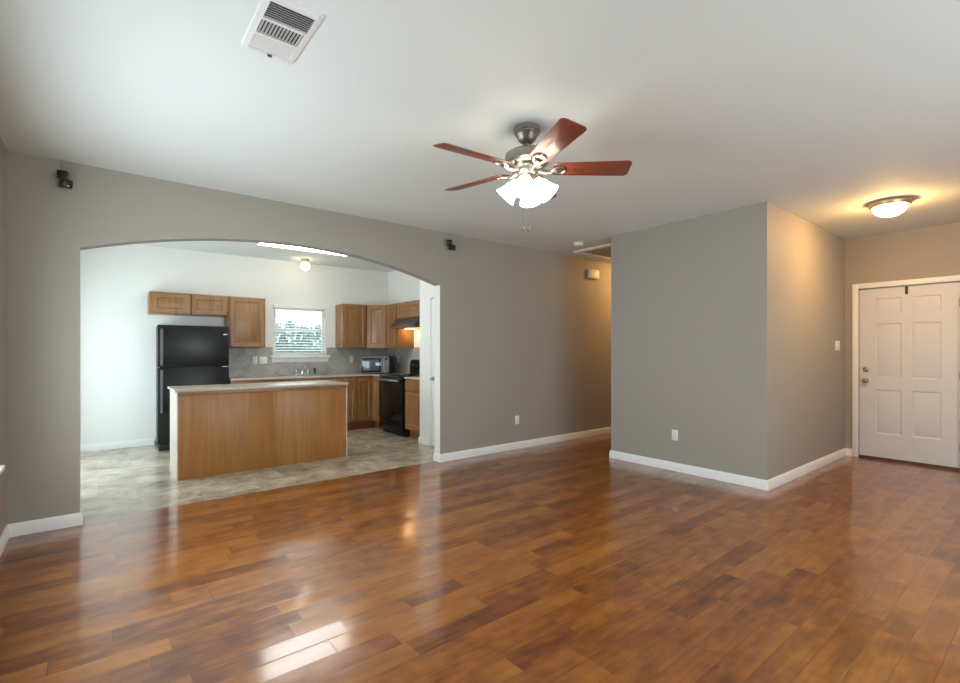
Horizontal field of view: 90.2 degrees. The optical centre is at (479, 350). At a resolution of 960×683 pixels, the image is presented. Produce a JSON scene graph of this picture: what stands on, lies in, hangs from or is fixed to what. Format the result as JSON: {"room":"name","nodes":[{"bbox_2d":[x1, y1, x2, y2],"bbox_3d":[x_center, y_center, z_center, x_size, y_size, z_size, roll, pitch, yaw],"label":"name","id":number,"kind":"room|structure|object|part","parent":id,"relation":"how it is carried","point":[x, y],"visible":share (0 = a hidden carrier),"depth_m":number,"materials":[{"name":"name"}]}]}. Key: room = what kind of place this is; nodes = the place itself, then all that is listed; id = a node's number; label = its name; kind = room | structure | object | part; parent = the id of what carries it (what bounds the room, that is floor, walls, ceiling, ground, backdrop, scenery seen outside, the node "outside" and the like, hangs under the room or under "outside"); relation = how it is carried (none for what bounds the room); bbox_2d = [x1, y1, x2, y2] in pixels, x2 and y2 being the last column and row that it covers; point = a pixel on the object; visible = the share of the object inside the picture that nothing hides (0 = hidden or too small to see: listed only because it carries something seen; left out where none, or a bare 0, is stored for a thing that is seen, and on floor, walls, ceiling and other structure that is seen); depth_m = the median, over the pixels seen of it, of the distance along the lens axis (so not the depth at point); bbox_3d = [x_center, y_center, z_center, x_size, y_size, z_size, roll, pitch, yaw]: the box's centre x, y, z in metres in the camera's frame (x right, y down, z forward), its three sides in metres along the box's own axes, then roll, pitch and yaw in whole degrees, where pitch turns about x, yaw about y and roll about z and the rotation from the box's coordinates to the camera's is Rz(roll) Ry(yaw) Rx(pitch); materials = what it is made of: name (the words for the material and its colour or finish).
{"room":"living room","nodes":[
{"label":"living room","id":0,"kind":"room"},
{"bbox_2d":[0,137,6,535],"bbox_3d":[-1.343,-0.050,0.783,0.120,2.720,6.740,0,0,-39],"label":"wall","id":1,"kind":"structure","parent":0,"point":[3,152],"depth_m":3.25,"materials":[{"name":"beige paint"}]},
{"bbox_2d":[0,465,4,474],"bbox_3d":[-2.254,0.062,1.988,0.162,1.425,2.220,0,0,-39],"label":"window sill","id":2,"kind":"structure","parent":1,"relation":"in","point":[2,467],"depth_m":2.83,"materials":[{"name":"white paint"}]},
{"bbox_2d":[81,244,387,444],"bbox_3d":[-3.573,-0.080,7.566,4.870,2.780,0.120,0,0,-39],"label":"wall","id":3,"kind":"structure","parent":0,"point":[118,334],"depth_m":6.63,"materials":[{"name":"white paint"}]},
{"bbox_2d":[81,438,153,451],"bbox_3d":[-4.995,1.264,6.341,1.120,0.092,0.016,0,0,-39],"label":"baseboard","id":4,"kind":"structure","parent":3,"relation":"attached to","point":[150,441],"depth_m":6.42,"materials":[{"name":"white paint"}]},
{"bbox_2d":[147,291,228,316],"bbox_3d":[-4.145,-0.655,6.813,0.955,0.294,0.337,0,0,-39],"label":"upper cabinet","id":5,"kind":"object","parent":3,"relation":"attached to","point":[158,303],"visible":1,"depth_m":6.66,"materials":[{"name":"brown wood"}]},
{"bbox_3d":[-4.225,-0.655,6.545,0.440,0.258,0.019,0,0,-39],"label":"door","id":6,"kind":"part","parent":5,"relation":"part of","materials":[{"name":"brown wood"}]},
{"bbox_3d":[-3.866,-0.655,6.832,0.435,0.258,0.019,0,0,-39],"label":"door","id":7,"kind":"part","parent":5,"relation":"part of","materials":[{"name":"brown wood"}]},
{"bbox_2d":[224,296,264,347],"bbox_3d":[-3.574,-0.426,7.270,0.505,0.752,0.337,0,0,-39],"label":"upper cabinet","id":8,"kind":"object","parent":3,"relation":"attached to","point":[245,321],"visible":0.8,"depth_m":7.13,"materials":[{"name":"brown wood"}]},
{"bbox_2d":[253,357,257,363],"bbox_3d":[-3.530,0.145,7.504,0.070,0.115,0.009,0,0,-39],"label":"wall outlet","id":9,"kind":"object","parent":3,"relation":"attached to","point":[255,359],"visible":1,"depth_m":7.51,"materials":[{"name":"white plastic"}]},
{"bbox_2d":[259,356,266,363],"bbox_3d":[-3.432,0.145,7.577,0.116,0.115,0.018,0,0,-39],"label":"light switch","id":10,"kind":"object","parent":3,"relation":"attached to","point":[262,360],"visible":1,"depth_m":7.58,"materials":[{"name":"white plastic"}]},
{"bbox_2d":[270,308,329,361],"bbox_3d":[-2.998,-0.270,7.972,0.965,0.900,0.162,0,0,-39],"label":"window","id":11,"kind":"structure","parent":3,"relation":"in","point":[277,357],"depth_m":7.95,"materials":[{"name":"white paint"}]},
{"bbox_2d":[273,304,326,353],"bbox_3d":[-2.969,-0.353,7.936,0.872,0.794,0.060,0,0,-39],"label":"window blind","id":12,"kind":"object","parent":11,"relation":"attached to","point":[277,306],"visible":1,"depth_m":7.93,"materials":[{"name":"white paint"}]},
{"bbox_3d":[-2.974,-0.724,7.941,0.872,0.052,0.038,0,0,-39],"label":"head rail","id":13,"kind":"part","parent":12,"relation":"part of","materials":[{"name":"white paint"}]},
{"bbox_3d":[-2.972,0.034,7.939,0.852,0.020,0.044,0,0,-39],"label":"rail","id":14,"kind":"part","parent":12,"relation":"part of","materials":[{"name":"white paint"}]},
{"bbox_3d":[-2.739,-0.332,8.128,0.003,0.736,0.048,0,0,-39],"label":"ladder cord","id":15,"kind":"part","parent":12,"relation":"part of","materials":[{"name":"white paint"}]},
{"bbox_3d":[-2.983,0.128,7.953,0.965,0.105,0.112,0,0,-39],"label":"sill","id":16,"kind":"part","parent":11,"relation":"part of","materials":[{"name":"white paint"}]},
{"bbox_2d":[229,347,419,376],"bbox_3d":[-2.120,0.164,7.223,2.790,0.452,2.230,0,0,-39],"label":"backsplash","id":17,"kind":"structure","parent":3,"relation":"attached to","point":[240,359],"depth_m":8.12,"materials":[{"name":"grey tile"}]},
{"bbox_2d":[335,304,365,347],"bbox_3d":[-2.245,-0.426,8.332,0.432,0.752,0.337,0,0,-39],"label":"upper cabinet","id":18,"kind":"object","parent":3,"relation":"attached to","point":[350,319],"visible":1,"depth_m":8.20,"materials":[{"name":"brown wood"}]},
{"bbox_3d":[-2.146,-0.426,8.208,0.392,0.716,0.019,0,0,-39],"label":"cabinet door","id":19,"kind":"part","parent":18,"relation":"part of","materials":[{"name":"brown wood"}]},
{"bbox_2d":[366,305,386,347],"bbox_3d":[-1.773,-0.426,8.555,0.579,0.752,0.579,0,0,-39],"label":"upper cabinet","id":20,"kind":"object","parent":3,"relation":"attached to","point":[376,315],"visible":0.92,"depth_m":8.32,"materials":[{"name":"brown wood"}]},
{"bbox_2d":[140,241,395,272],"bbox_3d":[-2.583,-1.520,6.232,4.990,0.100,3.440,0,0,-39],"label":"ceiling","id":21,"kind":"structure","parent":0,"point":[248,249],"depth_m":7.21,"materials":[{"name":"white paint"}]},
{"bbox_2d":[256,243,344,255],"bbox_3d":[-2.317,-1.416,6.419,1.220,0.108,0.260,0,0,-39],"label":"lamp","id":22,"kind":"object","parent":21,"relation":"attached to","point":[264,244],"visible":0.15,"depth_m":6.35,"materials":[{"name":"white paint"}]},
{"bbox_2d":[300,258,309,270],"bbox_3d":[-2.790,-1.377,7.628,0.144,0.187,0.144,0,0,-39],"label":"globe lamp","id":23,"kind":"object","parent":21,"relation":"attached to","point":[305,266],"visible":1,"depth_m":7.58,"materials":[{"name":"white glass"}]},
{"bbox_3d":[-2.790,-1.355,7.628,0.144,0.144,0.144,0,0,-39],"label":"glass globe","id":24,"kind":"part","parent":23,"relation":"part of","materials":[{"name":"white glass"}]},
{"bbox_2d":[7,150,610,523],"bbox_3d":[0.346,-0.120,6.372,9.500,2.860,0.120,0,0,-39],"label":"wall","id":25,"kind":"structure","parent":0,"point":[524,332],"depth_m":4.62,"materials":[{"name":"beige paint"}]},
{"bbox_2d":[57,160,72,188],"bbox_3d":[-3.047,-1.302,3.511,0.089,0.217,0.109,0,0,-39],"label":"speaker","id":26,"kind":"object","parent":25,"relation":"attached to","point":[63,176],"visible":1,"depth_m":3.48},
{"bbox_2d":[57,170,66,178],"bbox_3d":[-3.029,-1.281,3.466,0.053,0.053,0.004,0,8,-34],"label":"grille","id":27,"kind":"object","parent":26,"relation":"attached to","point":[60,174],"depth_m":3.46,"materials":[{"name":"black plastic"}]},
{"bbox_2d":[63,179,72,187],"bbox_3d":[-3.009,-1.223,3.492,0.004,0.053,0.053,9,4,25],"label":"grille","id":28,"kind":"object","parent":26,"relation":"attached to","point":[66,182],"depth_m":3.49,"materials":[{"name":"black plastic"}]},
{"bbox_2d":[447,240,455,249],"bbox_3d":[-0.352,-1.302,5.666,0.111,0.217,0.110,0,0,-39],"label":"speaker","id":29,"kind":"object","parent":25,"relation":"attached to","point":[449,242],"visible":1,"depth_m":5.63},
{"bbox_2d":[515,415,518,423],"bbox_3d":[0.499,0.925,6.411,0.070,0.115,0.009,0,0,-39],"label":"wall outlet","id":30,"kind":"object","parent":25,"relation":"attached to","point":[516,417],"visible":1,"depth_m":6.41,"materials":[{"name":"white plastic"}]},
{"bbox_2d":[588,269,598,278],"bbox_3d":[1.755,-1.185,7.388,0.230,0.136,0.052,0,0,-39],"label":"door chime","id":31,"kind":"object","parent":25,"relation":"attached to","point":[592,274],"visible":1,"depth_m":7.35,"materials":[{"name":"white plastic"}]},
{"bbox_2d":[388,270,419,373],"bbox_3d":[-0.984,-0.080,8.131,0.120,2.780,2.230,0,0,-39],"label":"wall","id":32,"kind":"structure","parent":0,"point":[402,287],"depth_m":8.51,"materials":[{"name":"white paint"}]},
{"bbox_2d":[387,303,413,347],"bbox_3d":[-1.382,-0.426,8.260,0.337,0.752,0.365,0,0,-39],"label":"upper cabinet","id":33,"kind":"object","parent":32,"relation":"attached to","point":[396,338],"visible":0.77,"depth_m":8.13,"materials":[{"name":"brown wood"}]},
{"bbox_3d":[-1.506,-0.426,8.161,0.019,0.716,0.305,0,0,-39],"label":"cabinet door","id":34,"kind":"part","parent":33,"relation":"part of","materials":[{"name":"brown wood"}]},
{"bbox_2d":[397,300,419,318],"bbox_3d":[-1.029,-0.668,7.819,0.337,0.267,0.762,0,0,-39],"label":"upper cabinet","id":35,"kind":"object","parent":32,"relation":"attached to","point":[410,309],"visible":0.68,"depth_m":7.70,"materials":[{"name":"brown wood"}]},
{"bbox_3d":[-1.269,-0.668,7.864,0.019,0.231,0.352,0,0,-39],"label":"door","id":36,"kind":"part","parent":35,"relation":"part of","materials":[{"name":"brown wood"}]},
{"bbox_2d":[390,317,419,328],"bbox_3d":[-1.075,-0.450,7.780,0.458,0.161,0.759,0,0,-39],"label":"range hood","id":37,"kind":"object","parent":35,"relation":"attached to","point":[408,323],"visible":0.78,"depth_m":7.63,"materials":[{"name":"grey metal"}]},
{"bbox_3d":[-1.038,-0.668,7.575,0.019,0.231,0.352,0,0,-39],"label":"door","id":38,"kind":"part","parent":35,"relation":"part of","materials":[{"name":"brown wood"}]},
{"bbox_2d":[420,280,433,445],"bbox_3d":[-0.228,-0.080,6.649,0.790,2.780,1.030,0,0,-39],"label":"wall","id":39,"kind":"structure","parent":0,"point":[426,289],"depth_m":6.68,"materials":[{"name":"white paint"}]},
{"bbox_2d":[418,437,429,445],"bbox_3d":[-0.768,1.264,6.711,0.056,0.092,0.290,0,0,-39],"label":"baseboard","id":40,"kind":"structure","parent":39,"relation":"attached to","point":[421,440],"depth_m":6.68,"materials":[{"name":"white paint"}]},
{"bbox_2d":[430,298,433,445],"bbox_3d":[-0.470,0.288,6.327,0.096,2.020,0.662,0,0,-39],"label":"door","id":41,"kind":"structure","parent":39,"relation":"in","point":[432,299],"depth_m":6.57,"materials":[{"name":"white paint"}]},
{"bbox_2d":[0,427,959,682],"bbox_3d":[1.358,1.350,5.107,9.740,0.080,10.120,0,0,-39],"label":"floor","id":42,"kind":"structure","parent":0,"point":[567,561],"depth_m":2.80,"materials":[{"name":"brown wood"}]},
{"bbox_2d":[155,325,228,450],"bbox_3d":[-4.021,0.483,6.668,0.838,1.653,0.632,0,0,-39],"label":"refrigerator","id":43,"kind":"object","parent":42,"relation":"on","point":[186,355],"visible":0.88,"depth_m":6.39,"materials":[{"name":"black metal"}]},
{"bbox_3d":[-4.132,0.527,6.209,0.032,0.565,0.054,0,0,-39],"label":"handle","id":44,"kind":"part","parent":43,"relation":"part of","materials":[{"name":"grey plastic"}]},
{"bbox_3d":[-4.132,-0.050,6.209,0.032,0.480,0.054,0,0,-39],"label":"handle","id":45,"kind":"part","parent":43,"relation":"part of","materials":[{"name":"grey plastic"}]},
{"bbox_3d":[-3.874,0.720,6.484,0.838,0.991,0.056,0,0,-39],"label":"fridge door","id":46,"kind":"part","parent":43,"relation":"part of","materials":[{"name":"black metal"}]},
{"bbox_3d":[-3.874,-0.066,6.484,0.838,0.555,0.056,0,0,-39],"label":"freezer door","id":47,"kind":"part","parent":43,"relation":"part of","materials":[{"name":"black metal"}]},
{"bbox_2d":[229,379,281,383],"bbox_3d":[-3.427,0.864,7.192,0.700,0.892,0.622,0,0,-39],"label":"base cabinet","id":48,"kind":"object","parent":42,"relation":"on","point":[263,380],"visible":0.12,"depth_m":6.94,"materials":[{"name":"brown wood"}]},
{"bbox_2d":[170,385,346,480],"bbox_3d":[-2.538,0.864,5.610,1.800,0.892,0.615,0,0,-39],"label":"kitchen island","id":49,"kind":"object","parent":42,"relation":"on","point":[212,433],"visible":0.93,"depth_m":5.28,"materials":[{"name":"brown wood"}]},
{"bbox_3d":[-3.234,0.864,5.050,0.012,0.892,0.583,0,0,-39],"label":"panel","id":50,"kind":"part","parent":49,"relation":"part of","materials":[{"name":"laminate"}]},
{"bbox_2d":[168,380,348,391],"bbox_3d":[-2.548,0.404,5.618,1.830,0.024,0.652,0,0,-39],"label":"island countertop","id":51,"kind":"structure","parent":49,"relation":"on","point":[192,388],"depth_m":5.43,"materials":[{"name":"beige laminate"}]},
{"bbox_3d":[-2.351,0.435,5.376,1.774,0.034,0.016,0,0,-39],"label":"rail","id":52,"kind":"part","parent":49,"relation":"part of","materials":[{"name":"brown wood"}]},
{"bbox_3d":[-1.838,0.864,6.166,0.012,0.892,0.583,0,0,-39],"label":"panel","id":53,"kind":"part","parent":49,"relation":"part of","materials":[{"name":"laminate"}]},
{"bbox_2d":[282,377,340,381],"bbox_3d":[-2.795,0.864,7.697,0.915,0.892,0.622,0,0,-39],"label":"base cabinet","id":54,"kind":"object","parent":42,"relation":"on","point":[320,378],"visible":0.1,"depth_m":7.47,"materials":[{"name":"brown wood"}]},
{"bbox_3d":[-2.432,0.517,7.602,0.427,0.135,0.019,0,0,-39],"label":"drawer","id":55,"kind":"part","parent":54,"relation":"part of","materials":[{"name":"brown wood"}]},
{"bbox_2d":[341,376,355,429],"bbox_3d":[-2.334,0.864,8.066,0.262,0.892,0.622,0,0,-39],"label":"base cabinet","id":56,"kind":"object","parent":42,"relation":"on","point":[351,387],"visible":0.47,"depth_m":7.86,"materials":[{"name":"brown wood"}]},
{"bbox_3d":[-2.146,0.517,7.830,0.226,0.135,0.019,0,0,-39],"label":"drawer","id":57,"kind":"part","parent":56,"relation":"part of","materials":[{"name":"brown wood"}]},
{"bbox_3d":[-2.146,0.885,7.830,0.226,0.550,0.019,0,0,-39],"label":"cabinet door","id":58,"kind":"part","parent":56,"relation":"part of","materials":[{"name":"brown wood"}]},
{"bbox_2d":[354,376,382,428],"bbox_3d":[-1.785,0.864,8.306,0.890,0.892,0.933,0,0,-39],"label":"base cabinet","id":59,"kind":"object","parent":42,"relation":"on","point":[367,387],"visible":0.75,"depth_m":8.00,"materials":[{"name":"brown wood"}]},
{"bbox_2d":[229,373,408,380],"bbox_3d":[-2.522,0.404,7.717,2.776,0.024,0.931,0,0,-39],"label":"countertop","id":60,"kind":"structure","parent":59,"relation":"on","point":[336,374],"depth_m":7.41,"materials":[{"name":"beige laminate"}]},
{"bbox_2d":[294,366,308,374],"bbox_3d":[-2.889,0.317,7.832,0.260,0.150,0.200,0,0,-39],"label":"faucet","id":61,"kind":"object","parent":60,"relation":"on","point":[296,371],"visible":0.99,"depth_m":7.84,"materials":[{"name":"silver metal"}]},
{"bbox_2d":[284,374,327,376],"bbox_3d":[-2.770,0.471,7.683,0.630,0.171,0.450,0,0,-39],"label":"sink","id":62,"kind":"object","parent":60,"relation":"in","point":[302,374],"visible":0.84,"depth_m":7.74,"materials":[{"name":"silver metal"}]},
{"bbox_2d":[360,356,394,373],"bbox_3d":[-1.765,0.239,8.265,0.500,0.305,0.356,0,0,6],"label":"microwave","id":63,"kind":"object","parent":60,"relation":"on","point":[368,364],"visible":0.98,"depth_m":8.09,"materials":[{"name":"silver plastic"}]},
{"bbox_3d":[-1.840,0.233,8.110,0.385,0.289,0.020,0,0,6],"label":"door","id":64,"kind":"part","parent":63,"relation":"part of","materials":[{"name":"grey plastic"}]},
{"bbox_3d":[-1.590,0.233,8.082,0.112,0.289,0.020,0,0,6],"label":"control panel","id":65,"kind":"part","parent":63,"relation":"part of","materials":[{"name":"grey plastic"}]},
{"bbox_3d":[-1.929,0.806,8.004,0.252,0.708,0.019,0,0,-39],"label":"cabinet door","id":66,"kind":"part","parent":59,"relation":"part of","materials":[{"name":"brown wood"}]},
{"bbox_3d":[-1.721,0.806,7.965,0.019,0.708,0.296,0,0,-39],"label":"cabinet door","id":67,"kind":"part","parent":59,"relation":"part of","materials":[{"name":"brown wood"}]},
{"bbox_2d":[378,360,419,436],"bbox_3d":[-1.179,0.728,7.696,0.698,1.165,0.764,0,0,-39],"label":"range","id":68,"kind":"object","parent":42,"relation":"on","point":[392,390],"visible":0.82,"depth_m":7.47,"materials":[{"name":"black metal"}]},
{"bbox_3d":[-1.432,0.460,7.494,0.050,0.030,0.642,0,0,-39],"label":"handle","id":69,"kind":"part","parent":68,"relation":"part of","materials":[{"name":"silver metal"}]},
{"bbox_3d":[-1.399,1.166,7.521,0.040,0.164,0.754,0,0,-39],"label":"storage drawer","id":70,"kind":"part","parent":68,"relation":"part of","materials":[{"name":"black metal"}]},
{"bbox_3d":[-1.399,0.749,7.520,0.042,0.653,0.754,0,0,-39],"label":"oven door","id":71,"kind":"part","parent":68,"relation":"part of","materials":[{"name":"black metal"}]},
{"bbox_2d":[380,374,419,377],"bbox_3d":[-1.176,0.397,7.699,0.590,0.032,0.764,0,0,-39],"label":"cooktop","id":72,"kind":"object","parent":68,"relation":"in","point":[390,375],"depth_m":7.62,"materials":[{"name":"black glass"}]},
{"bbox_2d":[405,379,419,438],"bbox_3d":[-0.744,0.864,7.226,0.622,0.892,0.500,0,0,-39],"label":"base cabinet","id":73,"kind":"object","parent":42,"relation":"on","point":[412,386],"visible":0.41,"depth_m":7.06,"materials":[{"name":"brown wood"}]},
{"bbox_2d":[404,376,419,379],"bbox_3d":[-0.747,0.404,7.221,0.623,0.024,0.503,0,0,-39],"label":"countertop","id":74,"kind":"structure","parent":73,"relation":"on","point":[416,377],"depth_m":7.07,"materials":[{"name":"beige laminate"}]},
{"bbox_3d":[-0.980,0.517,7.038,0.019,0.135,0.460,0,0,-39],"label":"drawer","id":75,"kind":"part","parent":73,"relation":"part of","materials":[{"name":"brown wood"}]},
{"bbox_3d":[-0.980,0.885,7.038,0.019,0.550,0.460,0,0,-39],"label":"cabinet door","id":76,"kind":"part","parent":73,"relation":"part of","materials":[{"name":"brown wood"}]},
{"bbox_2d":[0,0,959,262],"bbox_3d":[2.432,-1.490,3.763,9.740,0.160,6.680,0,0,-39],"label":"ceiling","id":77,"kind":"structure","parent":0,"point":[820,112],"depth_m":2.75,"materials":[{"name":"white paint"}]},
{"bbox_2d":[241,0,324,63],"bbox_3d":[-0.876,-1.398,2.103,0.236,0.024,0.415,0,0,-39],"label":"ceiling vent","id":78,"kind":"object","parent":77,"relation":"in","point":[279,29],"visible":1,"depth_m":2.08,"materials":[{"name":"white metal"}]},
{"bbox_2d":[433,118,631,231],"bbox_3d":[0.339,-1.074,3.016,1.208,0.672,1.256,0,0,0],"label":"ceiling fan","id":79,"kind":"object","parent":77,"relation":"hanging from","point":[525,161],"visible":1,"depth_m":2.95,"materials":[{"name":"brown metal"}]},
{"bbox_3d":[-0.036,-1.148,2.791,0.482,0.006,0.154,0,14,-35],"label":"blade","id":80,"kind":"part","parent":79,"relation":"part of","materials":[{"name":"brown wood"}]},
{"bbox_3d":[-0.024,-1.148,3.266,0.482,0.006,0.154,0,14,38],"label":"blade","id":81,"kind":"part","parent":79,"relation":"part of","materials":[{"name":"brown wood"}]},
{"bbox_3d":[0.183,-1.012,3.054,0.155,0.158,0.138,0,0,0],"label":"lamp shade","id":82,"kind":"part","parent":79,"relation":"part of","materials":[{"name":"white glass"}]},
{"bbox_3d":[0.262,-1.012,2.905,0.138,0.158,0.155,0,0,0],"label":"lamp shade","id":83,"kind":"part","parent":79,"relation":"part of","materials":[{"name":"white glass"}]},
{"bbox_3d":[0.332,-1.012,3.134,0.138,0.158,0.155,0,0,0],"label":"lamp shade","id":84,"kind":"part","parent":79,"relation":"part of","materials":[{"name":"white glass"}]},
{"bbox_3d":[0.432,-1.148,3.401,0.154,0.006,0.482,-15,-5,19],"label":"blade","id":85,"kind":"part","parent":79,"relation":"part of","materials":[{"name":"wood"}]},
{"bbox_3d":[0.411,-1.012,2.985,0.155,0.158,0.138,0,0,0],"label":"lamp shade","id":86,"kind":"part","parent":79,"relation":"part of","materials":[{"name":"white glass"}]},
{"bbox_3d":[0.412,-1.148,2.632,0.154,0.006,0.482,15,-4,-16],"label":"blade","id":87,"kind":"part","parent":79,"relation":"part of","materials":[{"name":"brown wood"}]},
{"bbox_3d":[0.701,-1.148,3.009,0.482,0.006,0.154,0,-14,1],"label":"blade","id":88,"kind":"part","parent":79,"relation":"part of","materials":[{"name":"brown wood"}]},
{"bbox_2d":[573,242,583,246],"bbox_3d":[1.285,-1.389,6.239,0.132,0.042,0.132,0,0,-39],"label":"smoke detector","id":89,"kind":"object","parent":77,"relation":"attached to","point":[576,244],"visible":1,"depth_m":6.20,"materials":[{"name":"white plastic"}]},
{"bbox_2d":[573,243,610,259],"bbox_3d":[2.081,-1.395,6.901,1.400,0.028,0.700,0,0,-39],"label":"attic hatch","id":90,"kind":"object","parent":77,"relation":"attached to","point":[602,251],"visible":0.3,"depth_m":6.72,"materials":[{"name":"white paint"}]},
{"bbox_3d":[2.081,-1.404,6.901,1.276,0.010,0.576,0,0,-39],"label":"hatch panel","id":91,"kind":"part","parent":90,"relation":"part of","materials":[{"name":"beige paint"}]},
{"bbox_2d":[868,197,912,217],"bbox_3d":[3.875,-1.333,4.521,0.320,0.154,0.320,0,0,-39],"label":"ceiling lamp","id":92,"kind":"object","parent":77,"relation":"attached to","point":[889,207],"visible":1,"depth_m":4.44,"materials":[{"name":"white glass"}]},
{"bbox_2d":[611,202,844,479],"bbox_3d":[3.796,-0.050,6.498,4.194,2.720,1.751,0,0,-39],"label":"wall","id":93,"kind":"structure","parent":0,"point":[726,326],"depth_m":5.08,"materials":[{"name":"beige paint"}]},
{"bbox_2d":[0,427,851,556],"bbox_3d":[2.376,1.264,3.834,9.500,0.092,6.620,0,0,-39],"label":"baseboard","id":94,"kind":"structure","parent":93,"relation":"attached to","point":[762,484],"depth_m":5.10,"materials":[{"name":"white paint"}]},
{"bbox_2d":[672,429,677,440],"bbox_3d":[2.127,0.918,5.220,0.009,0.115,0.070,0,0,-39],"label":"wall outlet","id":95,"kind":"object","parent":93,"relation":"attached to","point":[674,432],"visible":1,"depth_m":5.21,"materials":[{"name":"white plastic"}]},
{"bbox_2d":[835,341,839,349],"bbox_3d":[4.354,-0.065,5.812,0.162,0.115,0.018,0,0,-39],"label":"light switch","id":96,"kind":"object","parent":93,"relation":"attached to","point":[837,343],"visible":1,"depth_m":5.81,"materials":[{"name":"white plastic"}]},
{"bbox_2d":[845,222,959,448],"bbox_3d":[5.770,-0.050,4.633,0.120,2.720,3.629,0,0,-39],"label":"wall","id":97,"kind":"structure","parent":0,"point":[930,251],"depth_m":5.66,"materials":[{"name":"beige paint"}]},
{"bbox_2d":[852,275,959,456],"bbox_3d":[4.995,0.241,5.588,0.138,2.137,1.014,0,0,-39],"label":"trim","id":98,"kind":"structure","parent":97,"relation":"attached to","point":[855,287],"depth_m":5.90,"materials":[{"name":"white paint"}]},
{"bbox_2d":[858,454,959,470],"bbox_3d":[4.994,1.296,5.588,0.140,0.028,0.888,0,0,-39],"label":"threshold","id":99,"kind":"object","parent":97,"relation":"attached to","point":[860,456],"depth_m":5.52,"materials":[{"name":"wood"}]},
{"bbox_2d":[859,282,959,467],"bbox_3d":[4.964,0.265,5.559,0.112,2.030,0.892,0,0,-39],"label":"door","id":100,"kind":"structure","parent":97,"relation":"in","point":[909,344],"depth_m":5.54,"materials":[{"name":"white paint"}]},
{"bbox_3d":[4.707,0.360,5.844,0.067,0.064,0.064,0,0,-39],"label":"knob","id":101,"kind":"part","parent":100,"relation":"part of","materials":[{"name":"silver metal"}]},
{"label":"outside","id":102,"kind":"structure","parent":0,"visible":0},
{"bbox_3d":[-7.869,1.495,13.042,20.000,0.130,13.800,0,0,-39],"label":"ground","id":103,"kind":"structure","parent":102,"visible":0},
{"bbox_2d":[276,319,320,351],"bbox_3d":[-3.869,0.409,11.545,8.215,2.255,1.341,0,0,-39],"label":"hedge","id":104,"kind":"object","parent":103,"relation":"on","point":[316,327],"visible":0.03,"depth_m":10.91,"materials":[{"name":"green plant"}]}
]}

